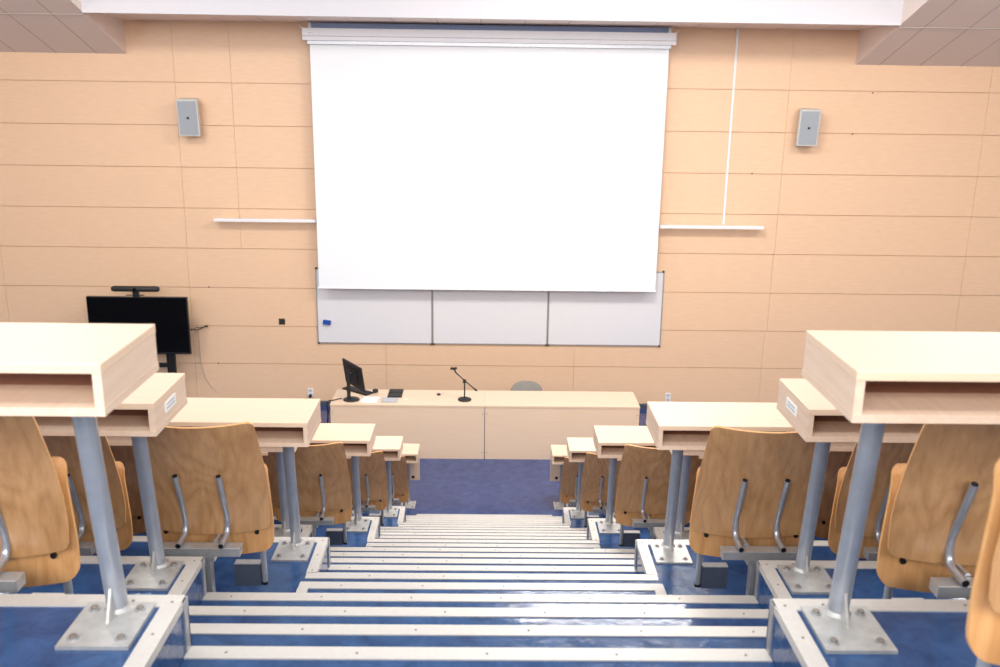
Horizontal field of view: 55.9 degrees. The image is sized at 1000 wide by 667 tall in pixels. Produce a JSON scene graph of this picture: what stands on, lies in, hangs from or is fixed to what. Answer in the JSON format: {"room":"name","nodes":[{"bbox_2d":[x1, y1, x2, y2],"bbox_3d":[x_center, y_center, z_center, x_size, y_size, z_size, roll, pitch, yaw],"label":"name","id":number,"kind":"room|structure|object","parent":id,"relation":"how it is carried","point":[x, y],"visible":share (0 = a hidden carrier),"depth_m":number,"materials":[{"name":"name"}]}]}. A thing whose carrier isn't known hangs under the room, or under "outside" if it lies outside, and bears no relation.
{"room":"lecture hall","nodes":[
{"label":"lecture hall","id":0,"kind":"room"},
{"bbox_2d":[0,0,126,53],"bbox_3d":[-7.066,-4.354,10.397,4.090,2.275,4.250,1,15,-1],"label":"ceiling","id":1,"kind":"structure","parent":0,"point":[34,26],"depth_m":11.98,"materials":[{"name":"paint"}]},
{"bbox_2d":[0,594,191,666],"bbox_3d":[-4.935,2.488,2.305,8.261,3.605,1.006,1,15,-1],"label":"platform","id":2,"kind":"object","parent":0,"point":[31,625],"visible":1,"depth_m":2.24,"materials":[{"name":"carpet"}]},
{"bbox_2d":[0,322,158,649],"bbox_3d":[-2.730,0.345,2.081,3.868,0.715,0.318,1,15,-1],"label":"desk","id":3,"kind":"object","parent":2,"relation":"on","point":[83,372],"visible":1,"depth_m":2.07,"materials":[{"name":"brown wood"}]},
{"bbox_2d":[0,362,158,416],"bbox_3d":[-2.726,0.098,2.014,3.868,0.018,0.318,1,15,-1],"label":"shelf","id":4,"kind":"object","parent":3,"relation":"attached to","point":[21,394],"depth_m":1.96,"materials":[{"name":"brown wood"}]},
{"bbox_2d":[0,556,206,605],"bbox_3d":[-5.087,2.436,3.325,7.984,3.168,1.006,1,15,-1],"label":"platform","id":5,"kind":"object","parent":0,"point":[191,581],"visible":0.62,"depth_m":3.32,"materials":[{"name":"carpet"}]},
{"bbox_2d":[0,416,80,593],"bbox_3d":[-1.410,0.583,2.533,0.492,0.929,0.250,1,15,-1],"label":"folding chair","id":6,"kind":"object","parent":5,"relation":"on","point":[39,542],"visible":0.9,"depth_m":2.51,"materials":[{"name":"brown wood"}]},
{"bbox_2d":[34,373,186,590],"bbox_3d":[-2.882,0.505,3.159,3.596,0.715,0.318,1,15,-1],"label":"desk","id":7,"kind":"object","parent":5,"relation":"on","point":[150,408],"visible":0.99,"depth_m":3.15,"materials":[{"name":"brown wood"}]},
{"bbox_2d":[34,398,186,436],"bbox_3d":[-2.880,0.257,3.091,3.594,0.018,0.318,1,15,-1],"label":"shelf","id":8,"kind":"object","parent":7,"relation":"attached to","point":[134,423],"depth_m":3.02,"materials":[{"name":"brown wood"}]},
{"bbox_2d":[92,536,330,592],"bbox_3d":[-4.962,2.387,4.349,8.261,2.730,1.006,1,15,-1],"label":"platform","id":9,"kind":"object","parent":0,"point":[283,577],"visible":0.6,"depth_m":4.26,"materials":[{"name":"carpet"}]},
{"bbox_2d":[43,436,132,555],"bbox_3d":[-1.682,0.741,3.609,0.492,0.929,0.250,1,15,-1],"label":"folding chair","id":10,"kind":"object","parent":9,"relation":"on","point":[65,447],"visible":0.19,"depth_m":3.56,"materials":[{"name":"brown wood"}]},
{"bbox_2d":[135,422,273,591],"bbox_3d":[-1.127,0.746,3.617,0.492,0.929,0.250,1,15,-1],"label":"folding chair","id":11,"kind":"object","parent":9,"relation":"on","point":[212,487],"visible":0.87,"depth_m":3.55,"materials":[{"name":"brown wood"}]},
{"bbox_2d":[106,398,320,561],"bbox_3d":[-2.762,0.667,4.240,3.868,0.715,0.318,1,15,-1],"label":"desk","id":12,"kind":"object","parent":9,"relation":"on","point":[286,423],"visible":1,"depth_m":4.18,"materials":[{"name":"brown wood"}]},
{"bbox_2d":[106,418,320,446],"bbox_3d":[-2.758,0.419,4.173,3.868,0.018,0.318,1,15,-1],"label":"shelf","id":13,"kind":"object","parent":12,"relation":"attached to","point":[266,436],"depth_m":4.09,"materials":[{"name":"brown wood"}]},
{"bbox_2d":[133,524,313,536],"bbox_3d":[-5.114,2.335,5.370,7.984,2.293,1.006,1,15,-1],"label":"platform","id":14,"kind":"object","parent":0,"point":[306,530],"visible":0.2,"depth_m":5.54,"materials":[{"name":"metal"}]},
{"bbox_2d":[109,445,145,533],"bbox_3d":[-1.997,0.899,4.685,0.492,0.929,0.250,1,15,-1],"label":"folding chair","id":15,"kind":"object","parent":14,"relation":"on","point":[124,454],"visible":0.12,"depth_m":4.63,"materials":[{"name":"brown wood"}]},
{"bbox_2d":[260,447,301,536],"bbox_3d":[-2.915,0.826,5.318,3.594,0.715,0.318,1,15,-1],"label":"desk","id":16,"kind":"object","parent":14,"relation":"on","point":[284,531],"visible":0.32,"depth_m":5.41,"materials":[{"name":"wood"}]},
{"bbox_2d":[260,447,297,451],"bbox_3d":[-2.912,0.578,5.250,3.594,0.018,0.318,1,15,-1],"label":"shelf","id":17,"kind":"object","parent":16,"relation":"attached to","point":[263,449],"depth_m":5.12,"materials":[{"name":"brown wood"}]},
{"bbox_2d":[273,516,379,546],"bbox_3d":[-4.988,2.286,6.394,8.261,1.855,1.006,1,15,-1],"label":"platform","id":18,"kind":"object","parent":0,"point":[354,539],"visible":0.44,"depth_m":6.46,"materials":[{"name":"metal"}]},
{"bbox_2d":[268,442,351,544],"bbox_3d":[-1.159,1.068,5.776,0.492,0.929,0.250,1,15,-1],"label":"folding chair","id":19,"kind":"object","parent":18,"relation":"on","point":[322,471],"visible":0.62,"depth_m":5.72,"materials":[{"name":"brown wood"}]},
{"bbox_2d":[261,423,375,531],"bbox_3d":[-2.794,0.988,6.399,3.868,0.715,0.318,1,15,-1],"label":"desk","id":20,"kind":"object","parent":18,"relation":"on","point":[357,440],"visible":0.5,"depth_m":6.37,"materials":[{"name":"brown wood"}]},
{"bbox_2d":[261,436,375,455],"bbox_3d":[-2.791,0.740,6.332,3.868,0.018,0.318,1,15,-1],"label":"shelf","id":21,"kind":"object","parent":20,"relation":"attached to","point":[351,449],"depth_m":6.27,"materials":[{"name":"brown wood"}]},
{"bbox_2d":[362,506,405,526],"bbox_3d":[-5.015,2.185,8.439,8.261,0.980,1.006,1,15,-1],"label":"platform","id":22,"kind":"object","parent":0,"point":[401,517],"visible":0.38,"depth_m":8.65,"materials":[{"name":"metal"}]},
{"bbox_2d":[347,451,387,525],"bbox_3d":[-1.191,1.389,7.935,0.492,0.929,0.250,1,15,-1],"label":"folding chair","id":23,"kind":"object","parent":22,"relation":"on","point":[372,468],"visible":0.47,"depth_m":7.88,"materials":[{"name":"brown wood"}]},
{"bbox_2d":[372,436,402,517],"bbox_3d":[-2.826,1.309,8.558,3.868,0.715,0.318,1,15,-1],"label":"desk","id":24,"kind":"object","parent":22,"relation":"on","point":[391,446],"visible":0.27,"depth_m":8.54,"materials":[{"name":"brown wood"}]},
{"bbox_2d":[372,448,402,460],"bbox_3d":[-2.823,1.062,8.491,3.868,0.018,0.318,1,15,-1],"label":"shelf","id":25,"kind":"object","parent":24,"relation":"attached to","point":[388,455],"depth_m":8.42,"materials":[{"name":"brown wood"}]},
{"bbox_2d":[180,646,774,666],"bbox_3d":[-0.073,2.518,2.710,1.482,3.460,0.337,1,15,-1],"label":"step","id":26,"kind":"structure","parent":0,"point":[197,656],"depth_m":2.38,"materials":[{"name":"metal"}]},
{"bbox_2d":[190,623,766,648],"bbox_3d":[-0.077,2.502,3.051,2.043,3.314,0.337,1,15,-1],"label":"step","id":27,"kind":"structure","parent":0,"point":[202,634],"depth_m":2.73,"materials":[{"name":"metal"}]},
{"bbox_2d":[189,606,768,625],"bbox_3d":[-0.082,2.485,3.391,2.121,3.168,0.337,1,15,-1],"label":"step","id":28,"kind":"structure","parent":0,"point":[197,614],"depth_m":3.09,"materials":[{"name":"metal"}]},
{"bbox_2d":[200,592,760,608],"bbox_3d":[-0.086,2.468,3.732,2.037,3.022,0.337,1,15,-1],"label":"step","id":29,"kind":"structure","parent":0,"point":[211,598],"depth_m":3.46,"materials":[{"name":"metal"}]},
{"bbox_2d":[296,581,666,594],"bbox_3d":[-0.090,2.451,4.073,1.488,2.876,0.337,1,15,-1],"label":"step","id":30,"kind":"structure","parent":0,"point":[304,587],"depth_m":3.82,"materials":[{"name":"metal"}]},
{"bbox_2d":[305,572,658,583],"bbox_3d":[-0.095,2.434,4.414,1.566,2.730,0.337,1,15,-1],"label":"step","id":31,"kind":"structure","parent":0,"point":[317,576],"depth_m":4.18,"materials":[{"name":"metal"}]},
{"bbox_2d":[330,558,633,565],"bbox_3d":[-0.104,2.401,5.095,2.043,2.439,0.337,1,15,-1],"label":"step","id":32,"kind":"structure","parent":0,"point":[334,561],"depth_m":4.91,"materials":[{"name":"metal"}]},
{"bbox_2d":[328,565,636,573],"bbox_3d":[-0.099,2.417,4.755,1.482,2.584,0.337,1,15,-1],"label":"step","id":33,"kind":"structure","parent":0,"point":[333,568],"depth_m":4.54,"materials":[{"name":"metal"}]},
{"bbox_2d":[330,547,634,553],"bbox_3d":[-0.113,2.367,5.777,2.037,2.147,0.337,1,15,-1],"label":"step","id":34,"kind":"structure","parent":0,"point":[332,549],"depth_m":5.63,"materials":[{"name":"metal"}]},
{"bbox_2d":[330,552,634,559],"bbox_3d":[-0.108,2.384,5.436,2.121,2.293,0.337,1,15,-1],"label":"step","id":35,"kind":"structure","parent":0,"point":[332,554],"depth_m":5.27,"materials":[{"name":"metal"}]},
{"bbox_2d":[320,406,646,515],"bbox_3d":[-0.193,1.732,12.224,18.000,0.200,4.450,1,15,-1],"label":"floor","id":36,"kind":"structure","parent":0,"point":[444,486],"depth_m":11.38,"materials":[{"name":"blue carpet"}]},
{"bbox_2d":[159,354,176,372],"bbox_3d":[-5.126,0.370,13.527,0.890,1.619,0.620,1,15,-1],"label":"stand","id":37,"kind":"object","parent":36,"relation":"on","point":[171,366],"visible":0.15,"depth_m":13.59,"materials":[{"name":"black plastic"}]},
{"bbox_2d":[86,296,191,353],"bbox_3d":[-5.119,-0.117,13.373,1.410,0.832,0.052,1,15,-1],"label":"television","id":38,"kind":"object","parent":37,"relation":"attached to","point":[170,315],"visible":0.68,"depth_m":13.31,"materials":[{"name":"black plastic"}]},
{"bbox_2d":[111,286,159,296],"bbox_3d":[-5.123,-0.592,13.243,0.670,0.152,0.087,1,15,-1],"label":"bar","id":39,"kind":"object","parent":38,"relation":"on","point":[135,290],"visible":1,"depth_m":13.20,"materials":[{"name":"grey plastic"}]},
{"bbox_2d":[190,325,216,391],"bbox_3d":[-4.309,0.405,13.716,0.220,1.080,0.377,1,15,-1],"label":"cable","id":40,"kind":"object","parent":38,"relation":"hanging from","point":[195,329],"visible":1,"depth_m":13.72,"materials":[{"name":"black plastic"}]},
{"bbox_2d":[391,456,408,505],"bbox_3d":[-1.223,1.710,10.094,0.492,0.929,0.250,1,15,-1],"label":"folding chair","id":41,"kind":"object","parent":36,"relation":"on","point":[399,471],"visible":0.32,"depth_m":10.04,"materials":[{"name":"brown wood"}]},
{"bbox_2d":[330,389,484,458],"bbox_3d":[-1.189,1.187,12.399,1.972,0.735,0.606,1,15,-1],"label":"desk","id":42,"kind":"object","parent":36,"relation":"on","point":[444,427],"visible":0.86,"depth_m":12.10,"materials":[{"name":"brown wood"}]},
{"bbox_2d":[327,398,341,422],"bbox_3d":[-2.194,1.205,12.232,0.298,0.747,0.130,1,15,-1],"label":"cable","id":43,"kind":"object","parent":42,"relation":"hanging from","point":[338,398],"visible":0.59,"depth_m":12.15,"materials":[{"name":"black plastic"}]},
{"bbox_2d":[342,358,365,401],"bbox_3d":[-1.928,0.617,12.133,0.216,0.485,0.530,-10,18,-33],"label":"computer monitor","id":44,"kind":"object","parent":42,"relation":"on","point":[353,373],"visible":1,"depth_m":12.09,"materials":[{"name":"grey plastic"}]},
{"bbox_2d":[342,386,373,395],"bbox_3d":[-1.887,0.755,12.506,0.450,0.024,0.140,12,19,35],"label":"keyboard","id":45,"kind":"object","parent":42,"relation":"on","point":[353,389],"visible":0.68,"depth_m":12.44,"materials":[{"name":"grey plastic"}]},
{"bbox_2d":[360,396,379,402],"bbox_3d":[-1.679,0.853,12.193,0.210,0.004,0.240,2,15,5],"label":"paper sheet","id":46,"kind":"object","parent":42,"relation":"on","point":[367,399],"visible":1,"depth_m":12.19,"materials":[{"name":"white paper"}]},
{"bbox_2d":[381,398,397,402],"bbox_3d":[-1.423,0.858,12.166,0.205,0.015,0.170,1,15,-1],"label":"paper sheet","id":47,"kind":"object","parent":42,"relation":"on","point":[384,400],"visible":1,"depth_m":12.13,"materials":[{"name":"white paper"}]},
{"bbox_2d":[387,389,403,397],"bbox_3d":[-1.377,0.787,12.430,0.185,0.016,0.315,1,15,-1],"label":"control panel","id":48,"kind":"object","parent":42,"relation":"on","point":[393,393],"visible":1,"depth_m":12.39,"materials":[{"name":"grey plastic"}]},
{"bbox_2d":[450,367,476,401],"bbox_3d":[-0.466,0.645,12.175,0.324,0.446,0.180,7,17,23],"label":"microphone stand","id":49,"kind":"object","parent":42,"relation":"on","point":[464,398],"visible":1,"depth_m":12.16,"materials":[{"name":"grey plastic"}]},
{"bbox_2d":[401,444,419,508],"bbox_3d":[-2.858,1.631,10.717,3.868,0.715,0.318,1,15,-1],"label":"desk","id":50,"kind":"object","parent":36,"relation":"on","point":[411,452],"visible":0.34,"depth_m":10.78,"materials":[{"name":"brown wood"}]},
{"bbox_2d":[405,452,419,462],"bbox_3d":[-2.855,1.383,10.650,3.868,0.018,0.318,1,15,-1],"label":"shelf","id":51,"kind":"object","parent":50,"relation":"attached to","point":[409,459],"depth_m":10.59,"materials":[{"name":"brown wood"}]},
{"bbox_2d":[417,514,551,515],"bbox_3d":[-0.170,2.148,10.207,1.488,0.251,0.337,1,15,-1],"label":"step","id":52,"kind":"structure","parent":36,"relation":"on","point":[417,514],"depth_m":10.32,"materials":[{"name":"metal"}]},
{"bbox_2d":[510,381,541,390],"bbox_3d":[0.368,1.054,13.031,0.463,0.705,0.492,1,15,-1],"label":"chair","id":53,"kind":"object","parent":36,"relation":"on","point":[521,385],"visible":0.21,"depth_m":13.14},
{"bbox_2d":[550,445,567,509],"bbox_3d":[2.513,1.683,10.789,3.868,0.715,0.318,1,15,-1],"label":"desk","id":54,"kind":"object","parent":36,"relation":"on","point":[558,453],"visible":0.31,"depth_m":10.80,"materials":[{"name":"brown wood"}]},
{"bbox_2d":[550,452,564,464],"bbox_3d":[2.516,1.435,10.722,3.868,0.018,0.318,1,15,-1],"label":"shelf","id":55,"kind":"object","parent":54,"relation":"attached to","point":[557,460],"depth_m":10.61,"materials":[{"name":"brown wood"}]},
{"bbox_2d":[485,391,639,459],"bbox_3d":[0.791,1.206,12.426,1.986,0.735,0.606,1,15,-1],"label":"desk","id":56,"kind":"object","parent":36,"relation":"on","point":[518,424],"visible":0.8,"depth_m":12.13,"materials":[{"name":"brown wood"}]},
{"bbox_2d":[560,457,578,506],"bbox_3d":[0.894,1.731,10.122,0.492,0.929,0.250,1,15,-1],"label":"folding chair","id":57,"kind":"object","parent":36,"relation":"on","point":[569,476],"visible":0.33,"depth_m":10.06,"materials":[{"name":"brown wood"}]},
{"bbox_2d":[379,535,587,539],"bbox_3d":[-0.126,2.317,6.799,1.482,1.710,0.337,1,15,-1],"label":"step","id":58,"kind":"structure","parent":0,"point":[381,536],"depth_m":6.71,"materials":[{"name":"metal"}]},
{"bbox_2d":[367,539,599,543],"bbox_3d":[-0.121,2.333,6.458,1.566,1.855,0.337,1,15,-1],"label":"step","id":59,"kind":"structure","parent":0,"point":[368,540],"depth_m":6.35,"materials":[{"name":"metal"}]},
{"bbox_2d":[380,532,586,536],"bbox_3d":[-0.130,2.300,7.140,2.043,1.564,0.337,1,15,-1],"label":"step","id":60,"kind":"structure","parent":0,"point":[381,533],"depth_m":7.08,"materials":[{"name":"metal"}]},
{"bbox_2d":[380,527,586,530],"bbox_3d":[-0.139,2.266,7.821,2.037,1.272,0.337,1,15,-1],"label":"step","id":61,"kind":"structure","parent":0,"point":[400,528],"depth_m":7.80,"materials":[{"name":"metal"}]},
{"bbox_2d":[366,543,600,548],"bbox_3d":[-0.117,2.350,6.118,1.488,2.001,0.337,1,15,-1],"label":"step","id":62,"kind":"structure","parent":0,"point":[411,545],"depth_m":5.99,"materials":[{"name":"metal"}]},
{"bbox_2d":[380,529,586,533],"bbox_3d":[-0.135,2.283,7.481,2.121,1.418,0.337,1,15,-1],"label":"step","id":63,"kind":"structure","parent":0,"point":[381,530],"depth_m":7.44,"materials":[{"name":"metal"}]},
{"bbox_2d":[406,520,561,522],"bbox_3d":[-0.152,2.216,8.844,1.482,0.835,0.337,1,15,-1],"label":"step","id":64,"kind":"structure","parent":0,"point":[406,520],"depth_m":8.88,"materials":[{"name":"metal"}]},
{"bbox_2d":[406,515,561,517],"bbox_3d":[-0.166,2.165,9.866,2.037,0.397,0.337,1,15,-1],"label":"step","id":65,"kind":"structure","parent":0,"point":[406,515],"depth_m":9.96,"materials":[{"name":"metal"}]},
{"bbox_2d":[406,517,561,519],"bbox_3d":[-0.161,2.182,9.525,2.121,0.543,0.337,1,15,-1],"label":"step","id":66,"kind":"structure","parent":0,"point":[406,517],"depth_m":9.60,"materials":[{"name":"metal"}]},
{"bbox_2d":[397,522,570,525],"bbox_3d":[-0.148,2.232,8.503,1.566,0.980,0.337,1,15,-1],"label":"step","id":67,"kind":"structure","parent":0,"point":[398,523],"depth_m":8.52,"materials":[{"name":"metal"}]},
{"bbox_2d":[406,519,561,520],"bbox_3d":[-0.157,2.199,9.184,2.043,0.689,0.337,1,15,-1],"label":"step","id":68,"kind":"structure","parent":0,"point":[406,519],"depth_m":9.24,"materials":[{"name":"metal"}]},
{"bbox_2d":[398,525,569,527],"bbox_3d":[-0.143,2.249,8.162,1.488,1.126,0.337,1,15,-1],"label":"step","id":69,"kind":"structure","parent":0,"point":[487,526],"depth_m":8.15,"materials":[{"name":"metal"}]},
{"bbox_2d":[81,0,903,29],"bbox_3d":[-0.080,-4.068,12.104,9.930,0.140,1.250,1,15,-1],"label":"ceiling","id":70,"kind":"structure","parent":0,"point":[160,17],"depth_m":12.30,"materials":[{"name":"white paint"}]},
{"bbox_2d":[299,22,678,291],"bbox_3d":[-0.164,-2.361,12.989,5.052,3.620,0.163,1,15,-1],"label":"projection screen","id":71,"kind":"object","parent":70,"relation":"hanging from","point":[447,157],"visible":1,"depth_m":12.96,"materials":[{"name":"fabric"}]},
{"bbox_2d":[0,20,999,403],"bbox_3d":[-0.168,-2.395,13.308,18.000,7.600,0.200,1,15,-1],"label":"wall","id":72,"kind":"structure","parent":0,"point":[892,224],"depth_m":13.38,"materials":[{"name":"brown wood"}]},
{"bbox_2d":[176,98,201,135],"bbox_3d":[-4.229,-2.956,12.864,0.280,0.506,0.279,0,15,-2],"label":"wall speaker","id":73,"kind":"object","parent":72,"relation":"attached to","point":[188,112],"visible":1,"depth_m":12.76,"materials":[{"name":"grey plastic"}]},
{"bbox_2d":[214,215,316,222],"bbox_3d":[-3.300,-1.627,13.288,1.430,0.092,0.175,1,15,-1],"label":"light bar","id":74,"kind":"object","parent":72,"relation":"attached to","point":[239,219],"visible":1,"depth_m":13.21,"materials":[{"name":"white paint"}]},
{"bbox_2d":[315,267,431,344],"bbox_3d":[-1.827,-0.394,13.710,1.678,1.139,0.031,1,15,-1],"label":"whiteboard","id":75,"kind":"object","parent":72,"relation":"attached to","point":[377,316],"visible":0.73,"depth_m":13.74,"materials":[{"name":"plastic"}]},
{"bbox_2d":[320,401,646,408],"bbox_3d":[-0.212,1.071,14.135,18.000,0.077,0.016,1,15,-1],"label":"baseboard","id":76,"kind":"structure","parent":72,"relation":"attached to","point":[322,403],"depth_m":14.11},
{"bbox_2d":[432,290,547,345],"bbox_3d":[-0.142,-0.378,13.733,1.684,1.139,0.031,1,15,-1],"label":"whiteboard","id":77,"kind":"object","parent":72,"relation":"attached to","point":[458,316],"visible":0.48,"depth_m":13.77,"materials":[{"name":"ceramic"}]},
{"bbox_2d":[547,271,664,346],"bbox_3d":[1.537,-0.362,13.756,1.666,1.139,0.031,1,15,-1],"label":"whiteboard","id":78,"kind":"object","parent":72,"relation":"attached to","point":[574,318],"visible":0.81,"depth_m":13.79,"materials":[{"name":"ceramic"}]},
{"bbox_2d":[665,393,670,401],"bbox_3d":[2.519,0.960,14.135,0.080,0.140,0.016,1,15,-1],"label":"wall socket","id":79,"kind":"object","parent":72,"relation":"attached to","point":[667,395],"visible":1,"depth_m":14.13,"materials":[{"name":"white paint"}]},
{"bbox_2d":[659,224,763,229],"bbox_3d":[2.993,-1.519,13.385,1.480,0.044,0.175,1,15,-1],"label":"light bar","id":80,"kind":"object","parent":72,"relation":"attached to","point":[670,226],"visible":1,"depth_m":13.30,"materials":[{"name":"white paint"}]},
{"bbox_2d":[722,29,738,223],"bbox_3d":[3.205,-2.840,13.108,0.030,2.650,0.020,1,15,-1],"label":"duct","id":81,"kind":"object","parent":72,"relation":"attached to","point":[737,31],"visible":1,"depth_m":13.09,"materials":[{"name":"white paint"}]},
{"bbox_2d":[795,108,820,145],"bbox_3d":[4.224,-2.846,12.985,0.280,0.506,0.279,1,15,0],"label":"wall speaker","id":82,"kind":"object","parent":72,"relation":"attached to","point":[808,122],"visible":1,"depth_m":12.88,"materials":[{"name":"grey plastic"}]},
{"bbox_2d":[562,507,605,527],"bbox_3d":[4.719,2.279,8.569,8.261,0.980,1.006,1,15,-1],"label":"platform","id":83,"kind":"object","parent":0,"point":[566,516],"visible":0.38,"depth_m":8.68,"materials":[{"name":"metal"}]},
{"bbox_2d":[566,438,596,518],"bbox_3d":[2.545,1.361,8.630,3.868,0.715,0.318,1,15,-1],"label":"desk","id":84,"kind":"object","parent":83,"relation":"on","point":[577,448],"visible":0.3,"depth_m":8.55,"materials":[{"name":"brown wood"}]},
{"bbox_2d":[566,447,596,461],"bbox_3d":[2.548,1.113,8.563,3.868,0.018,0.318,1,15,-1],"label":"shelf","id":85,"kind":"object","parent":84,"relation":"attached to","point":[576,457],"depth_m":8.45,"materials":[{"name":"brown wood"}]},
{"bbox_2d":[580,452,620,526],"bbox_3d":[0.926,1.409,7.963,0.492,0.929,0.250,1,15,-1],"label":"folding chair","id":86,"kind":"object","parent":83,"relation":"on","point":[595,474],"visible":0.39,"depth_m":7.90,"materials":[{"name":"brown wood"}]},
{"bbox_2d":[587,518,689,548],"bbox_3d":[4.745,2.380,6.525,8.261,1.855,1.006,1,15,-1],"label":"platform","id":87,"kind":"object","parent":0,"point":[607,541],"visible":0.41,"depth_m":6.47,"materials":[{"name":"metal"}]},
{"bbox_2d":[593,426,702,533],"bbox_3d":[2.577,1.040,6.471,3.868,0.715,0.318,1,15,-1],"label":"desk","id":88,"kind":"object","parent":87,"relation":"on","point":[610,442],"visible":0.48,"depth_m":6.39,"materials":[{"name":"brown wood"}]},
{"bbox_2d":[593,439,702,458],"bbox_3d":[2.580,0.792,6.404,3.868,0.018,0.318,1,15,-1],"label":"shelf","id":89,"kind":"object","parent":88,"relation":"attached to","point":[606,451],"depth_m":6.29,"materials":[{"name":"brown wood"}]},
{"bbox_2d":[615,444,698,546],"bbox_3d":[0.959,1.088,5.804,0.492,0.929,0.250,1,15,-1],"label":"folding chair","id":90,"kind":"object","parent":87,"relation":"on","point":[644,472],"visible":0.68,"depth_m":5.74,"materials":[{"name":"brown wood"}]},
{"bbox_2d":[652,527,827,540],"bbox_3d":[4.897,2.432,5.504,7.984,2.293,1.006,1,15,-1],"label":"platform","id":91,"kind":"object","parent":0,"point":[658,532],"visible":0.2,"depth_m":5.57,"materials":[{"name":"metal"}]},
{"bbox_2d":[669,450,704,539],"bbox_3d":[2.730,0.881,5.393,3.594,0.715,0.318,1,15,-1],"label":"desk","id":92,"kind":"object","parent":91,"relation":"on","point":[680,533],"visible":0.21,"depth_m":5.44,"materials":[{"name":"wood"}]},
{"bbox_2d":[669,450,704,455],"bbox_3d":[2.734,0.633,5.326,3.594,0.018,0.318,1,15,-1],"label":"shelf","id":93,"kind":"object","parent":92,"relation":"attached to","point":[685,452],"depth_m":5.15,"materials":[{"name":"brown wood"}]},
{"bbox_2d":[815,451,852,538],"bbox_3d":[1.829,0.936,4.736,0.492,0.929,0.250,1,15,-1],"label":"folding chair","id":94,"kind":"object","parent":91,"relation":"on","point":[837,460],"visible":0.07,"depth_m":4.68,"materials":[{"name":"brown wood"}]},
{"bbox_2d":[634,539,867,594],"bbox_3d":[4.772,2.481,4.480,8.261,2.730,1.006,1,15,-1],"label":"platform","id":95,"kind":"object","parent":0,"point":[676,579],"visible":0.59,"depth_m":4.29,"materials":[{"name":"carpet"}]},
{"bbox_2d":[646,402,855,563],"bbox_3d":[2.609,0.719,4.312,3.868,0.715,0.318,1,15,-1],"label":"desk","id":96,"kind":"object","parent":95,"relation":"on","point":[677,427],"visible":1,"depth_m":4.20,"materials":[{"name":"brown wood"}]},
{"bbox_2d":[646,421,855,450],"bbox_3d":[2.612,0.471,4.245,3.868,0.018,0.318,1,15,-1],"label":"shelf","id":97,"kind":"object","parent":96,"relation":"attached to","point":[672,440],"depth_m":4.12,"materials":[{"name":"brown wood"}]},
{"bbox_2d":[689,425,829,594],"bbox_3d":[0.991,0.767,3.645,0.492,0.929,0.250,1,15,-1],"label":"folding chair","id":98,"kind":"object","parent":95,"relation":"on","point":[750,492],"visible":0.86,"depth_m":3.58,"materials":[{"name":"brown wood"}]},
{"bbox_2d":[828,442,914,560],"bbox_3d":[1.546,0.772,3.653,0.492,0.929,0.250,1,15,-1],"label":"folding chair","id":99,"kind":"object","parent":95,"relation":"on","point":[891,454],"visible":0.17,"depth_m":3.60,"materials":[{"name":"brown wood"}]},
{"bbox_2d":[754,560,965,608],"bbox_3d":[4.924,2.533,3.459,7.984,3.168,1.006,1,15,-1],"label":"platform","id":100,"kind":"object","parent":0,"point":[769,584],"visible":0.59,"depth_m":3.35,"materials":[{"name":"carpet"}]},
{"bbox_2d":[776,378,923,594],"bbox_3d":[2.761,0.559,3.234,3.596,0.715,0.318,1,15,-1],"label":"desk","id":101,"kind":"object","parent":100,"relation":"on","point":[814,418],"visible":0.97,"depth_m":3.19,"materials":[{"name":"brown wood"}]},
{"bbox_2d":[776,404,923,442],"bbox_3d":[2.766,0.311,3.167,3.594,0.018,0.318,1,15,-1],"label":"shelf","id":102,"kind":"object","parent":101,"relation":"attached to","point":[825,428],"depth_m":3.05,"materials":[{"name":"brown wood"}]},
{"bbox_2d":[876,424,999,599],"bbox_3d":[1.306,0.609,2.570,0.492,0.929,0.250,1,15,-1],"label":"folding chair","id":103,"kind":"object","parent":100,"relation":"on","point":[939,501],"visible":0.77,"depth_m":2.52,"materials":[{"name":"brown wood"}]},
{"bbox_2d":[765,598,999,666],"bbox_3d":[4.798,2.582,2.435,8.261,3.605,1.006,1,15,-1],"label":"platform","id":104,"kind":"object","parent":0,"point":[924,632],"visible":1,"depth_m":2.26,"materials":[{"name":"carpet"}]},
{"bbox_2d":[800,330,999,653],"bbox_3d":[2.641,0.397,2.153,3.868,0.715,0.318,1,15,-1],"label":"desk","id":105,"kind":"object","parent":104,"relation":"on","point":[875,379],"visible":1,"depth_m":2.07,"materials":[{"name":"brown wood"}]},
{"bbox_2d":[802,368,999,423],"bbox_3d":[2.644,0.149,2.086,3.868,0.018,0.318,1,15,-1],"label":"shelf","id":106,"kind":"object","parent":105,"relation":"attached to","point":[918,402],"depth_m":1.99,"materials":[{"name":"brown wood"}]},
{"bbox_2d":[966,459,999,666],"bbox_3d":[1.023,0.446,1.486,0.492,0.929,0.250,1,15,-1],"label":"folding chair","id":107,"kind":"object","parent":104,"relation":"on","point":[983,617],"visible":1,"depth_m":1.55,"materials":[{"name":"brown wood"}]},
{"bbox_2d":[856,0,999,66],"bbox_3d":[6.897,-4.211,10.587,3.980,2.290,4.250,1,15,-1],"label":"ceiling","id":108,"kind":"structure","parent":0,"point":[930,32],"depth_m":11.95,"materials":[{"name":"paint"}]},
{"bbox_3d":[-5.140,2.234,7.414,7.983,1.418,1.006,1,15,-1],"label":"platform","id":109,"kind":"object","parent":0,"visible":0},
{"bbox_2d":[262,456,274,514],"bbox_3d":[-1.474,1.226,6.851,0.492,0.929,0.250,1,15,-1],"label":"folding chair","id":110,"kind":"object","parent":109,"relation":"on","point":[265,458],"visible":0.02,"depth_m":6.74,"materials":[{"name":"brown wood"}]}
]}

